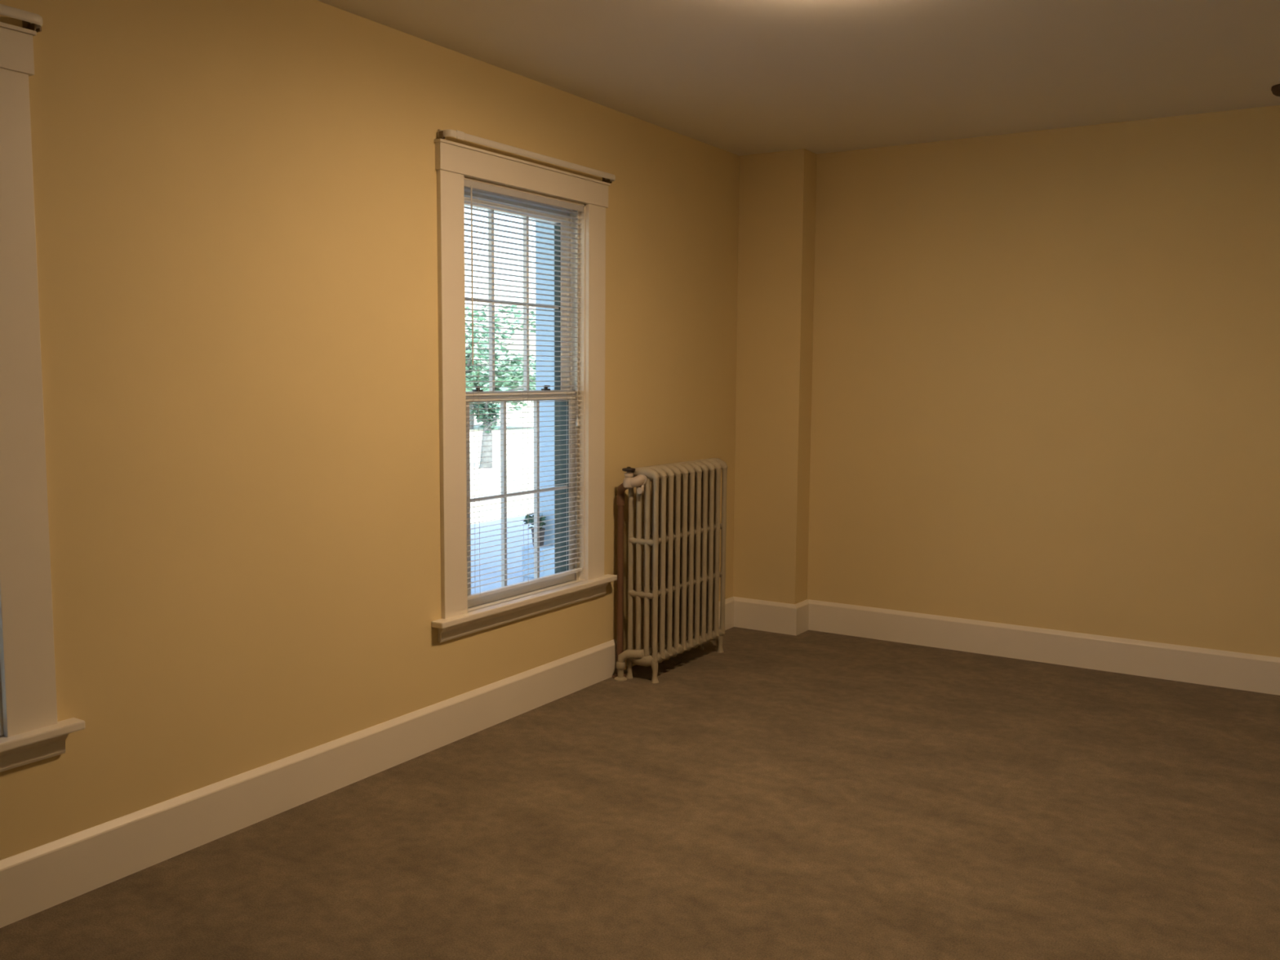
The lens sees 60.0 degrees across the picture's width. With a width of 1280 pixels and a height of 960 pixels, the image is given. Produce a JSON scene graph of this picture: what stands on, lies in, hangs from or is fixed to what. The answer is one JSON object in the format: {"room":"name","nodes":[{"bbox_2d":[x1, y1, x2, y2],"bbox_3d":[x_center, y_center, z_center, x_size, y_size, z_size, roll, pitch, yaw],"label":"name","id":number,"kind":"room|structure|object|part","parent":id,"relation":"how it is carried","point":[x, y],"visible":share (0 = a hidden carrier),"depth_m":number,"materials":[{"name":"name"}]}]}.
{"room":"empty room","nodes":[
{"label":"empty room","id":0,"kind":"room"},
{"bbox_2d":[0,0,739,860],"bbox_3d":[-1.734,-0.150,2.713,0.150,2.600,8.900,4,7,32],"label":"wall","id":1,"kind":"structure","parent":0,"point":[236,227],"depth_m":3.48,"materials":[{"name":"beige paint"}]},
{"bbox_2d":[0,4,43,32],"bbox_3d":[-1.794,-1.098,2.312,0.066,0.038,1.108,4,7,32],"label":"curtain rod","id":2,"kind":"object","parent":1,"relation":"attached to","point":[33,21],"visible":0.98,"depth_m":2.72,"materials":[{"name":"white"}]},
{"bbox_2d":[0,22,85,772],"bbox_3d":[-1.901,-0.158,2.448,0.264,1.860,1.187,4,7,32],"label":"window","id":3,"kind":"structure","parent":1,"relation":"in","point":[31,731],"depth_m":2.81,"materials":[{"name":"white paint"}]},
{"bbox_3d":[-1.816,-1.025,2.317,0.032,0.107,1.107,4,7,32],"label":"head casing","id":4,"kind":"part","parent":3,"relation":"part of","materials":[{"name":"white paint"}]},
{"bbox_3d":[-1.576,-0.184,2.802,0.020,1.683,0.131,4,7,32],"label":"casing","id":5,"kind":"part","parent":3,"relation":"part of","materials":[{"name":"white paint"}]},
{"bbox_2d":[0,596,734,928],"bbox_3d":[-1.715,1.071,2.716,0.020,0.168,8.435,4,7,32],"label":"baseboard","id":6,"kind":"structure","parent":1,"relation":"attached to","point":[33,881],"depth_m":3.53,"materials":[{"name":"white paint"}]},
{"bbox_2d":[431,138,617,642],"bbox_3d":[-0.526,-0.359,4.622,0.264,1.860,1.187,4,7,32],"label":"window","id":7,"kind":"structure","parent":1,"relation":"in","point":[455,162],"depth_m":4.61,"materials":[{"name":"white paint"}]},
{"bbox_3d":[-0.706,-0.312,4.178,0.020,1.683,0.129,4,7,32],"label":"casing","id":8,"kind":"part","parent":7,"relation":"part of","materials":[{"name":"white paint"}]},
{"bbox_3d":[-0.540,-0.748,4.594,0.034,0.843,0.803,4,7,32],"label":"sash","id":9,"kind":"part","parent":7,"relation":"part of","materials":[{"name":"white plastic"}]},
{"bbox_3d":[-0.512,0.055,4.650,0.034,0.855,0.803,4,7,32],"label":"sash","id":10,"kind":"part","parent":7,"relation":"part of","materials":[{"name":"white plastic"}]},
{"bbox_3d":[-0.441,-1.227,4.491,0.032,0.107,1.107,4,7,32],"label":"head casing","id":11,"kind":"part","parent":7,"relation":"part of","materials":[{"name":"white paint"}]},
{"bbox_2d":[463,179,583,599],"bbox_3d":[-0.470,-0.362,4.585,0.036,1.612,0.799,4,7,32],"label":"blind","id":12,"kind":"object","parent":7,"relation":"attached to","point":[470,184],"visible":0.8,"depth_m":4.58,"materials":[{"name":"white plastic"}]},
{"bbox_3d":[-0.639,-0.330,4.328,0.026,1.580,0.001,4,7,32],"label":"ladder cord","id":13,"kind":"part","parent":12,"relation":"part of","materials":[{"name":"white fabric"}]},
{"bbox_3d":[-0.480,0.434,4.665,0.024,0.013,0.793,4,7,32],"label":"rail","id":14,"kind":"part","parent":12,"relation":"part of","materials":[{"name":"white plastic"}]},
{"bbox_3d":[-0.474,-0.354,4.588,0.026,1.580,0.001,4,7,32],"label":"ladder cord","id":15,"kind":"part","parent":12,"relation":"part of","materials":[{"name":"white fabric"}]},
{"bbox_3d":[-0.309,-0.378,4.849,0.026,1.580,0.001,4,7,32],"label":"ladder cord","id":16,"kind":"part","parent":12,"relation":"part of","materials":[{"name":"white fabric"}]},
{"bbox_3d":[-0.271,-0.705,4.842,0.012,0.937,0.011,4,7,32],"label":"lift cord","id":17,"kind":"part","parent":12,"relation":"part of","materials":[{"name":"white fabric"}]},
{"bbox_3d":[-0.201,-0.386,4.975,0.020,1.683,0.131,4,7,32],"label":"casing","id":18,"kind":"part","parent":7,"relation":"part of","materials":[{"name":"white paint"}]},
{"bbox_2d":[437,128,615,182],"bbox_3d":[-0.419,-1.300,4.486,0.066,0.038,1.108,4,7,32],"label":"curtain rod","id":19,"kind":"object","parent":1,"relation":"attached to","point":[459,135],"visible":0.98,"depth_m":4.37,"materials":[{"name":"white"}]},
{"bbox_2d":[0,626,1279,959],"bbox_3d":[0.266,1.354,1.587,4.900,0.150,8.900,4,7,32],"label":"floor","id":20,"kind":"structure","parent":0,"point":[810,794],"depth_m":3.42,"materials":[{"name":"brown carpet"}]},
{"bbox_2d":[612,457,728,683],"bbox_3d":[0.174,0.412,5.365,0.237,0.998,0.771,5,7,38],"label":"radiator","id":21,"kind":"object","parent":20,"relation":"on","point":[682,589],"visible":1,"depth_m":5.24,"materials":[{"name":"beige metal"}]},
{"bbox_2d":[636,484,644,493],"bbox_3d":[0.010,0.033,5.047,0.030,0.058,0.053,4,7,32],"label":"air vent","id":22,"kind":"object","parent":21,"relation":"attached to","point":[640,490],"depth_m":5.03,"materials":[{"name":"silver paint"}]},
{"bbox_2d":[733,148,817,604],"bbox_3d":[0.738,-0.464,6.126,0.381,2.600,0.165,4,7,32],"label":"wall","id":23,"kind":"structure","parent":0,"point":[777,190],"depth_m":6.04,"materials":[{"name":"beige paint"}]},
{"bbox_2d":[316,0,1279,155],"bbox_3d":[0.242,-1.411,1.346,5.000,0.200,8.900,4,7,32],"label":"ceiling","id":24,"kind":"structure","parent":0,"point":[740,77],"depth_m":4.14,"materials":[{"name":"white paint"}]},
{"bbox_2d":[1271,84,1279,96],"bbox_3d":[2.625,-1.578,4.500,0.114,0.042,0.114,4,7,32],"label":"round fitting","id":25,"kind":"object","parent":24,"relation":"attached to","point":[1275,89],"visible":1,"depth_m":4.49,"materials":[{"name":"brown"}]},
{"bbox_2d":[807,105,1279,657],"bbox_3d":[2.670,-0.352,5.101,4.750,2.600,0.150,4,7,32],"label":"wall","id":26,"kind":"structure","parent":0,"point":[1045,388],"depth_m":5.40,"materials":[{"name":"beige paint"}]},
{"bbox_2d":[733,596,1279,695],"bbox_3d":[2.509,0.867,5.117,4.600,0.168,0.185,4,7,32],"label":"baseboard","id":27,"kind":"structure","parent":26,"relation":"attached to","point":[1185,664],"depth_m":5.57,"materials":[{"name":"white paint"}]},
{"label":"outside","id":28,"kind":"structure","parent":0,"visible":0},
{"bbox_2d":[469,400,533,524],"bbox_3d":[-4.558,-2.213,45.018,130.000,0.300,120.000,4,7,32],"label":"ground","id":29,"kind":"structure","parent":28,"point":[511,426],"depth_m":23.33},
{"bbox_2d":[469,401,506,468],"bbox_3d":[-3.264,-1.011,23.291,0.776,1.536,0.823,4,7,32],"label":"tree","id":30,"kind":"object","parent":29,"relation":"on","point":[487,449],"visible":0.68,"depth_m":23.20,"materials":[{"name":"green plant"}]},
{"bbox_2d":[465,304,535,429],"bbox_3d":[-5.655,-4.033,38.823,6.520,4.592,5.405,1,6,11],"label":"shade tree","id":31,"kind":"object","parent":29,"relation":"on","point":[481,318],"visible":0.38,"depth_m":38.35,"materials":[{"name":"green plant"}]},
{"bbox_2d":[470,515,533,594],"bbox_3d":[-0.964,0.974,8.264,4.300,0.500,17.400,4,7,32],"label":"floor","id":32,"kind":"structure","parent":29,"relation":"on","point":[495,585],"depth_m":9.43,"materials":[{"name":"blue paint"}]},
{"bbox_2d":[521,219,555,577],"bbox_3d":[-0.732,-0.750,8.188,0.205,2.950,0.207,4,7,32],"label":"porch column","id":33,"kind":"structure","parent":32,"relation":"on","point":[543,404],"depth_m":8.23,"materials":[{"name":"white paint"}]},
{"bbox_2d":[523,513,546,546],"bbox_3d":[-0.785,0.367,8.270,0.163,0.260,0.172,2,6,12],"label":"potted plant","id":34,"kind":"object","parent":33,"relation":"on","point":[527,516],"visible":0.44,"depth_m":8.25,"materials":[{"name":"green plant"}]},
{"bbox_3d":[-0.759,0.429,8.277,0.104,0.135,0.104,4,7,32],"label":"pot","id":35,"kind":"part","parent":34,"relation":"part of","materials":[{"name":"grey ceramic"}]}
]}

